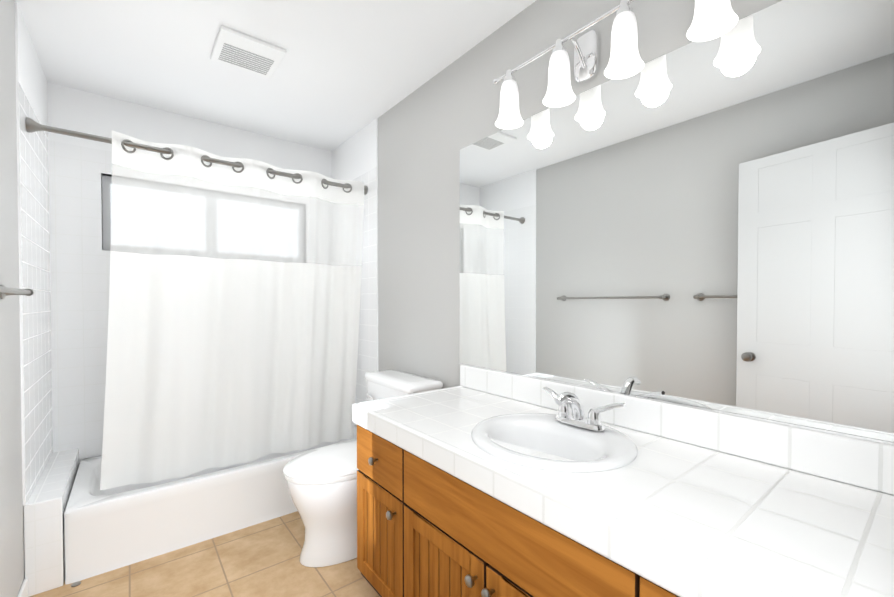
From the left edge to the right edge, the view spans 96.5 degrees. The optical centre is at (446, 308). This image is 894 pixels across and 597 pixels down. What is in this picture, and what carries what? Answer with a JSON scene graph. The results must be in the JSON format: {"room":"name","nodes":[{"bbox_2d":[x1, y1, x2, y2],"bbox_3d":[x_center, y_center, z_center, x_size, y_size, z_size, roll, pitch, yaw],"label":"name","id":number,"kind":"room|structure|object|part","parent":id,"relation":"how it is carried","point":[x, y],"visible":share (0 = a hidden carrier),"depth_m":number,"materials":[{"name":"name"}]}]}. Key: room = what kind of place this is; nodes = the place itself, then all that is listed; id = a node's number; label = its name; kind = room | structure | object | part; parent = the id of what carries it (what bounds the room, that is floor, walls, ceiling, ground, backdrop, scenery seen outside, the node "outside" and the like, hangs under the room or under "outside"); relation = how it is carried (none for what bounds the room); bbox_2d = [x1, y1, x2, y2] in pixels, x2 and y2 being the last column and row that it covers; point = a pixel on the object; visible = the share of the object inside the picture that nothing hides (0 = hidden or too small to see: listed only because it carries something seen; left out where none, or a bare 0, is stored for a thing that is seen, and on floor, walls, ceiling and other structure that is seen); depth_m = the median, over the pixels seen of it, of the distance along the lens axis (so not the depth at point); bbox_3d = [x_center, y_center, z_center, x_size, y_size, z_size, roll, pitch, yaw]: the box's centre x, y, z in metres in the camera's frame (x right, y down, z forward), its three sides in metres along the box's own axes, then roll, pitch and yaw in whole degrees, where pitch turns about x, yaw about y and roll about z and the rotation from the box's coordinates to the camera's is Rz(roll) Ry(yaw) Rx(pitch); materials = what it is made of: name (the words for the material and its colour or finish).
{"room":"bathroom","nodes":[
{"label":"bathroom","id":0,"kind":"room"},
{"bbox_2d":[0,0,24,596],"bbox_3d":[-1.266,-0.011,0.930,0.120,2.440,3.440,-1,1,-39],"label":"wall","id":1,"kind":"structure","parent":0,"point":[12,571],"depth_m":1.50,"materials":[{"name":"grey paint"}]},
{"bbox_2d":[0,285,33,298],"bbox_3d":[-1.265,-0.054,1.089,0.080,0.052,0.888,-1,1,-39],"label":"towel rail","id":2,"kind":"object","parent":1,"relation":"attached to","point":[5,291],"visible":0.98,"depth_m":1.34,"materials":[{"name":"silver metal"}]},
{"bbox_2d":[17,578,27,596],"bbox_3d":[-0.979,1.170,0.692,0.012,0.085,2.443,-1,1,-39],"label":"baseboard","id":3,"kind":"structure","parent":1,"relation":"attached to","point":[23,591],"depth_m":1.58,"materials":[{"name":"white"}]},
{"bbox_2d":[16,81,52,505],"bbox_3d":[-1.977,-0.060,1.925,0.008,1.733,0.756,-1,1,-39],"label":"tiled wall","id":4,"kind":"structure","parent":1,"relation":"attached to","point":[34,275],"depth_m":1.83,"materials":[{"name":"white tile"}]},
{"bbox_2d":[79,173,111,462],"bbox_3d":[-1.609,-0.040,2.778,1.645,2.440,0.120,-1,1,-39],"label":"wall","id":5,"kind":"structure","parent":0,"point":[102,248],"depth_m":2.36,"materials":[{"name":"white paint"}]},
{"bbox_2d":[48,140,111,458],"bbox_3d":[-1.569,-0.040,2.728,1.629,1.798,0.008,-1,1,-39],"label":"tiled wall","id":6,"kind":"structure","parent":5,"relation":"attached to","point":[79,274],"depth_m":2.29,"materials":[{"name":"white tile"}]},
{"bbox_2d":[102,175,111,250],"bbox_3d":[-1.601,-0.579,2.769,1.208,0.453,0.040,-1,1,-39],"label":"window","id":7,"kind":"structure","parent":5,"relation":"in","point":[106,208],"depth_m":2.40,"materials":[{"name":"white plastic"}]},
{"bbox_2d":[30,511,379,596],"bbox_3d":[-0.575,1.250,1.499,1.885,0.100,3.440,-1,1,-39],"label":"floor","id":8,"kind":"structure","parent":0,"point":[262,559],"depth_m":1.80,"materials":[{"name":"beige tile"}]},
{"bbox_2d":[24,448,78,596],"bbox_3d":[-1.935,1.000,1.976,0.115,0.385,0.752,-1,1,-39],"label":"wall ledge","id":9,"kind":"object","parent":8,"relation":"on","point":[44,551],"visible":0.69,"depth_m":1.70,"materials":[{"name":"white tile"}]},
{"bbox_2d":[64,426,356,586],"bbox_3d":[-1.277,1.025,2.470,1.523,0.320,0.782,-1,1,-39],"label":"bathtub","id":10,"kind":"object","parent":8,"relation":"on","point":[108,530],"visible":0.58,"depth_m":1.98,"materials":[{"name":"white ceramic"}]},
{"bbox_2d":[283,369,442,566],"bbox_3d":[-0.453,0.782,2.049,0.740,0.819,0.516,-1,1,-39],"label":"toilet","id":11,"kind":"object","parent":8,"relation":"on","point":[322,484],"visible":0.54,"depth_m":1.86,"materials":[{"name":"white ceramic"}]},
{"bbox_3d":[-0.541,0.754,1.978,0.515,0.051,0.390,-1,1,-39],"label":"seat","id":12,"kind":"part","parent":11,"relation":"part of","materials":[{"name":"white plastic"}]},
{"bbox_3d":[-0.424,0.492,2.238,0.033,0.033,0.089,-1,1,-39],"label":"lever","id":13,"kind":"part","parent":11,"relation":"part of","materials":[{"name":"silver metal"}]},
{"bbox_3d":[-0.251,0.596,2.207,0.208,0.364,0.492,-1,1,-39],"label":"tank","id":14,"kind":"part","parent":11,"relation":"part of","materials":[{"name":"white ceramic"}]},
{"bbox_3d":[-0.252,0.391,2.203,0.226,0.043,0.516,-1,1,-39],"label":"lid","id":15,"kind":"part","parent":11,"relation":"part of","materials":[{"name":"white ceramic"}]},
{"bbox_2d":[352,365,893,596],"bbox_3d":[0.329,0.734,1.184,0.606,0.941,1.579,-1,1,-39],"label":"bathroom vanity","id":16,"kind":"object","parent":8,"relation":"on","point":[479,482],"visible":0.98,"depth_m":0.97,"materials":[{"name":"white tile"}]},
{"bbox_3d":[-0.251,0.863,1.505,0.010,0.297,0.244,-1,1,-39],"label":"door panel","id":17,"kind":"part","parent":16,"relation":"part of","materials":[{"name":"brown wood"}]},
{"bbox_3d":[-0.254,0.564,1.498,0.018,0.180,0.350,-1,1,-39],"label":"drawer","id":18,"kind":"part","parent":16,"relation":"part of","materials":[{"name":"brown wood"}]},
{"bbox_3d":[-0.254,0.863,1.502,0.018,0.408,0.350,-1,1,-39],"label":"door","id":19,"kind":"part","parent":16,"relation":"part of","materials":[{"name":"brown wood"}]},
{"bbox_3d":[-0.138,0.419,1.799,0.564,0.077,0.026,-1,1,-39],"label":"counter trim","id":20,"kind":"part","parent":16,"relation":"part of","materials":[{"name":"tile"}]},
{"bbox_3d":[-0.015,0.868,1.209,0.010,0.297,0.285,-1,1,-39],"label":"door panel","id":21,"kind":"part","parent":16,"relation":"part of","materials":[{"name":"brown wood"}]},
{"bbox_3d":[-0.018,0.867,1.207,0.018,0.408,0.391,-1,1,-39],"label":"door","id":22,"kind":"part","parent":16,"relation":"part of","materials":[{"name":"brown wood"}]},
{"bbox_3d":[0.230,0.872,0.895,0.018,0.408,0.391,-1,1,-39],"label":"door","id":23,"kind":"part","parent":16,"relation":"part of","materials":[{"name":"brown wood"}]},
{"bbox_2d":[471,413,637,471],"bbox_3d":[0.309,0.461,1.206,0.458,0.167,0.488,-1,1,-39],"label":"sink","id":24,"kind":"object","parent":16,"relation":"in","point":[523,442],"depth_m":1.21,"materials":[{"name":"white ceramic"}]},
{"bbox_3d":[0.114,0.432,1.008,0.026,0.077,1.579,-1,1,-39],"label":"counter trim","id":25,"kind":"part","parent":16,"relation":"part of","materials":[{"name":"tile"}]},
{"bbox_2d":[543,387,625,430],"bbox_3d":[0.396,0.319,1.273,0.144,0.115,0.298,-1,1,-39],"label":"faucet","id":26,"kind":"object","parent":16,"relation":"on","point":[563,420],"depth_m":1.27,"materials":[{"name":"silver metal"}]},
{"bbox_3d":[0.474,0.578,0.583,0.018,0.180,0.380,-1,1,-39],"label":"drawer","id":27,"kind":"part","parent":16,"relation":"part of","materials":[{"name":"brown wood"}]},
{"bbox_2d":[14,0,535,151],"bbox_3d":[-0.575,-1.290,1.459,1.885,0.100,3.440,-1,1,-39],"label":"ceiling","id":28,"kind":"structure","parent":0,"point":[345,70],"depth_m":1.94,"materials":[{"name":"white paint"}]},
{"bbox_2d":[210,25,285,78],"bbox_3d":[-0.970,-1.238,1.945,0.280,0.019,0.290,-1,1,-39],"label":"ceiling vent","id":29,"kind":"object","parent":28,"relation":"in","point":[239,50],"visible":0.98,"depth_m":1.92,"materials":[{"name":"white plastic"}]},
{"bbox_2d":[219,43,273,74],"bbox_3d":[-0.991,-1.229,1.971,0.220,0.001,0.157,-1,1,-39],"label":"grille","id":30,"kind":"object","parent":29,"relation":"attached to","point":[231,54],"depth_m":1.97,"materials":[{"name":"grey plastic"}]},
{"bbox_2d":[354,0,781,426],"bbox_3d":[0.115,-0.029,2.029,0.120,2.440,3.440,-1,1,-39],"label":"wall","id":31,"kind":"structure","parent":0,"point":[430,128],"depth_m":2.08,"materials":[{"name":"grey paint"}]},
{"bbox_2d":[14,1,377,180],"bbox_3d":[-1.337,-1.095,2.419,1.645,0.320,0.756,-1,1,-39],"label":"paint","id":32,"kind":"object","parent":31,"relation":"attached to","point":[354,156],"visible":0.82,"depth_m":2.51,"materials":[{"name":"white paint"}]},
{"bbox_2d":[352,167,377,425],"bbox_3d":[-0.696,-0.044,2.945,0.008,1.798,0.756,-1,1,-39],"label":"tiled wall","id":33,"kind":"structure","parent":31,"relation":"attached to","point":[367,359],"depth_m":2.73,"materials":[{"name":"white tile"}]},
{"bbox_2d":[26,117,367,489],"bbox_3d":[-1.201,0.014,2.266,1.627,1.737,0.075,-1,1,-39],"label":"shower curtain","id":34,"kind":"object","parent":33,"relation":"attached to","point":[234,307],"visible":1,"depth_m":2.24,"materials":[{"name":"white fabric"}]},
{"bbox_3d":[-1.198,-0.812,2.249,1.627,0.064,0.064,-1,1,-39],"label":"curtain rod","id":35,"kind":"part","parent":34,"relation":"part of","materials":[{"name":"silver metal"}]},
{"bbox_2d":[493,0,737,128],"bbox_3d":[0.486,-0.858,1.323,0.160,0.249,0.879,-1,1,-39],"label":"sconce","id":36,"kind":"object","parent":31,"relation":"attached to","point":[713,19],"visible":1,"depth_m":1.36,"materials":[{"name":"white glass"}]},
{"bbox_3d":[0.497,-0.898,1.332,0.130,0.170,0.855,-1,1,-39],"label":"frame","id":37,"kind":"part","parent":36,"relation":"part of","materials":[{"name":"silver metal"}]},
{"bbox_2d":[459,0,893,441],"bbox_3d":[0.550,-0.249,1.375,0.006,1.058,1.560,-1,1,-39],"label":"mirror","id":38,"kind":"object","parent":31,"relation":"attached to","point":[709,224],"visible":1,"depth_m":1.12,"materials":[{"name":"clear glass"}]},
{"bbox_2d":[459,363,893,444],"bbox_3d":[0.549,0.283,1.382,0.008,0.006,1.560,-1,1,-39],"label":"channel","id":39,"kind":"object","parent":31,"relation":"attached to","point":[805,427],"visible":1,"depth_m":1.11,"materials":[{"name":"silver metal"}]},
{"bbox_2d":[460,365,893,494],"bbox_3d":[0.560,0.339,1.358,0.021,0.106,1.574,-1,1,-39],"label":"backsplash","id":40,"kind":"structure","parent":31,"relation":"attached to","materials":[{"name":"tile"}]}
]}

